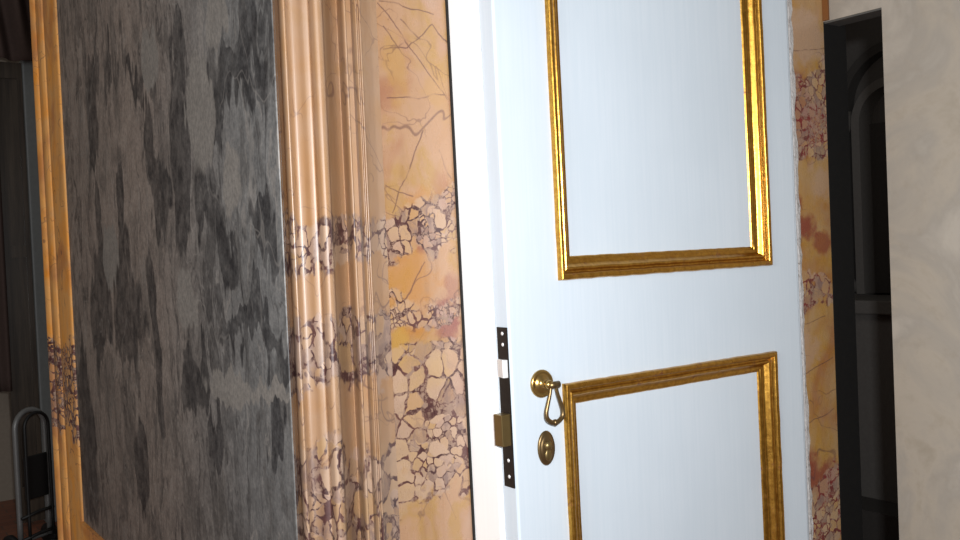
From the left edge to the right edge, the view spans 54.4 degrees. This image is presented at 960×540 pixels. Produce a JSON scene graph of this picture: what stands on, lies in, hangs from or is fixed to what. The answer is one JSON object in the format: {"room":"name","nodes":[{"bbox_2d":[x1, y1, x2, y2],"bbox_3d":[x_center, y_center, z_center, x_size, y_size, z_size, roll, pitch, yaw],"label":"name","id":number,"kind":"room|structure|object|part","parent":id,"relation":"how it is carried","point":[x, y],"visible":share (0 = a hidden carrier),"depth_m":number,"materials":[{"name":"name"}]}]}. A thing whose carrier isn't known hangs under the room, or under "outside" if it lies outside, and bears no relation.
{"room":"historic interior","nodes":[
{"label":"historic interior","id":0,"kind":"room"},
{"bbox_2d":[0,58,19,501],"bbox_3d":[-3.457,-0.358,4.846,6.000,3.400,0.200,-3,2,-35],"label":"wall","id":1,"kind":"structure","parent":0,"point":[7,490],"depth_m":5.27,"materials":[{"name":"paint"}]},
{"bbox_2d":[0,0,31,391],"bbox_3d":[-2.364,-0.549,4.561,0.630,2.300,0.126,-3,2,-35],"label":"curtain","id":2,"kind":"object","parent":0,"point":[15,27],"visible":0.6,"depth_m":4.60,"materials":[{"name":"brown fabric"}]},
{"bbox_2d":[0,499,57,539],"bbox_3d":[-0.980,1.342,2.358,11.000,0.100,11.000,-3,2,-35],"label":"floor","id":3,"kind":"structure","parent":0,"point":[8,525],"depth_m":4.77,"materials":[{"name":"wood"}]},
{"bbox_2d":[3,407,57,539],"bbox_3d":[-2.025,0.961,4.278,0.245,0.667,0.234,-2,1,25],"label":"hand truck","id":4,"kind":"object","parent":3,"relation":"on","point":[38,476],"visible":0.99,"depth_m":4.28,"materials":[{"name":"black metal"}]},
{"bbox_3d":[-2.046,0.950,4.301,0.010,0.200,0.125,-2,1,25],"label":"plate","id":5,"kind":"part","parent":4,"relation":"part of","materials":[{"name":"black plastic"}]},
{"bbox_3d":[-2.030,0.940,4.295,0.015,0.587,0.143,-2,1,25],"label":"handle","id":6,"kind":"part","parent":4,"relation":"part of","materials":[{"name":"black plastic"}]},
{"bbox_2d":[19,60,56,522],"bbox_3d":[-2.251,0.112,4.790,0.085,2.360,0.100,-3,2,-35],"label":"trim","id":7,"kind":"structure","parent":3,"relation":"on","point":[26,65],"depth_m":4.73,"materials":[{"name":"grey paint"}]},
{"bbox_2d":[0,62,45,522],"bbox_3d":[-2.333,0.117,4.719,0.129,2.320,0.040,-3,2,-35],"label":"wall","id":8,"kind":"structure","parent":7,"relation":"attached to","point":[13,167],"depth_m":4.71,"materials":[{"name":"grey wood"}]},
{"bbox_3d":[-2.359,-0.542,4.708,0.077,0.840,0.018,-3,2,-35],"label":"panel","id":9,"kind":"part","parent":8,"relation":"part of","materials":[{"name":"brown wood"}]},
{"bbox_3d":[-2.313,0.516,4.731,0.077,1.160,0.018,-3,2,-35],"label":"panel","id":10,"kind":"part","parent":8,"relation":"part of","materials":[{"name":"brown wood"}]},
{"bbox_2d":[855,295,898,539],"bbox_3d":[1.739,0.630,3.960,0.550,1.018,0.860,-3,2,-35],"label":"wall panel","id":11,"kind":"object","parent":3,"relation":"on","point":[873,313],"visible":0.11,"depth_m":3.89,"materials":[{"name":"wood"}]},
{"bbox_2d":[847,42,890,293],"bbox_3d":[1.850,-0.459,4.158,0.134,1.135,0.550,-3,2,-35],"label":"arched niche","id":12,"kind":"object","parent":11,"relation":"on","point":[868,159],"visible":0.27,"depth_m":4.28,"materials":[{"name":"wood"}]},
{"bbox_2d":[29,0,299,539],"bbox_3d":[-0.580,-0.065,1.813,0.244,2.700,1.462,-3,2,-35],"label":"wall","id":13,"kind":"structure","parent":0,"point":[157,134],"depth_m":1.55,"materials":[{"name":"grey stone"}]},
{"bbox_2d":[376,0,472,539],"bbox_3d":[0.165,-0.092,1.601,1.127,2.700,0.220,-3,2,-35],"label":"wall","id":14,"kind":"structure","parent":0,"point":[434,498],"depth_m":1.29,"materials":[{"name":"stone"}]},
{"bbox_2d":[272,0,399,539],"bbox_3d":[-0.177,-0.069,1.194,0.156,2.700,0.048,-3,2,-35],"label":"trim","id":15,"kind":"structure","parent":14,"relation":"attached to","point":[327,63],"depth_m":1.19,"materials":[{"name":"stone"}]},
{"bbox_2d":[445,0,475,539],"bbox_3d":[-0.032,-0.078,1.324,0.029,2.700,0.003,-3,2,-35],"label":"trim","id":16,"kind":"structure","parent":14,"relation":"attached to","point":[446,1],"depth_m":1.32,"materials":[{"name":"white paint"}]},
{"bbox_2d":[448,0,505,539],"bbox_3d":[0.009,-0.079,1.315,0.079,2.700,0.064,-3,2,-35],"label":"trim","id":17,"kind":"structure","parent":14,"relation":"attached to","point":[464,20],"depth_m":1.29,"materials":[{"name":"white paint"}]},
{"bbox_2d":[479,0,808,539],"bbox_3d":[0.297,0.071,1.441,0.671,2.330,0.056,-3,2,-35],"label":"door","id":18,"kind":"structure","parent":14,"relation":"in","point":[640,158],"depth_m":1.41,"materials":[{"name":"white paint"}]},
{"bbox_3d":[0.090,0.156,1.275,0.039,0.039,0.023,-3,2,-35],"label":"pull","id":19,"kind":"part","parent":18,"relation":"part of","materials":[{"name":"gold metal"}]},
{"bbox_3d":[0.264,-0.455,1.440,0.433,0.878,0.014,-3,2,-35],"label":"panel","id":20,"kind":"part","parent":18,"relation":"part of","materials":[{"name":"blue paint"}]},
{"bbox_3d":[0.274,-0.455,1.425,0.474,0.919,0.021,-3,2,-35],"label":"panel moulding","id":21,"kind":"part","parent":18,"relation":"part of","materials":[{"name":"gold metal"}]},
{"bbox_3d":[0.318,0.601,1.469,0.437,0.868,0.014,-3,2,-35],"label":"panel","id":22,"kind":"part","parent":18,"relation":"part of","materials":[{"name":"blue paint"}]},
{"bbox_3d":[0.328,0.601,1.455,0.478,0.908,0.021,-3,2,-35],"label":"panel moulding","id":23,"kind":"part","parent":18,"relation":"part of","materials":[{"name":"gold metal"}]},
{"bbox_2d":[787,0,813,539],"bbox_3d":[0.536,-0.110,1.685,0.083,2.700,0.067,-3,2,-35],"label":"trim","id":24,"kind":"structure","parent":14,"relation":"attached to","point":[789,2],"depth_m":1.67,"materials":[{"name":"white stained wood"}]},
{"bbox_2d":[791,0,840,539],"bbox_3d":[0.615,-0.116,1.784,0.178,2.700,0.001,-3,2,-35],"label":"trim","id":25,"kind":"structure","parent":14,"relation":"attached to","point":[806,18],"depth_m":1.81,"materials":[{"name":"orange stone"}]},
{"bbox_2d":[823,22,862,539],"bbox_3d":[0.739,0.369,1.870,0.072,1.716,0.006,-3,2,-35],"label":"trim","id":26,"kind":"structure","parent":14,"relation":"attached to","point":[835,56],"depth_m":1.86,"materials":[{"name":"black wood"}]},
{"bbox_2d":[844,16,890,294],"bbox_3d":[2.201,-0.482,3.953,0.200,3.200,3.300,-3,2,-35],"label":"wall","id":27,"kind":"structure","parent":0,"point":[861,36],"depth_m":4.31,"materials":[{"name":"grey stone"}]},
{"bbox_2d":[823,0,959,539],"bbox_3d":[1.749,-0.134,0.383,0.050,2.700,3.600,-3,2,-35],"label":"wall","id":28,"kind":"structure","parent":0,"point":[921,38],"depth_m":1.68,"materials":[{"name":"beige paint"}]},
{"bbox_2d":[822,0,829,20],"bbox_3d":[0.654,-0.978,1.810,0.005,0.983,0.012,-3,2,-35],"label":"trim","id":29,"kind":"structure","parent":28,"relation":"attached to","point":[825,3],"depth_m":1.82,"materials":[{"name":"stone"}]},
{"bbox_2d":[824,8,881,25],"bbox_3d":[0.729,-0.485,1.793,0.048,0.003,0.120,-3,2,-35],"label":"trim","id":30,"kind":"structure","parent":28,"relation":"attached to","point":[877,12],"depth_m":1.79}
]}

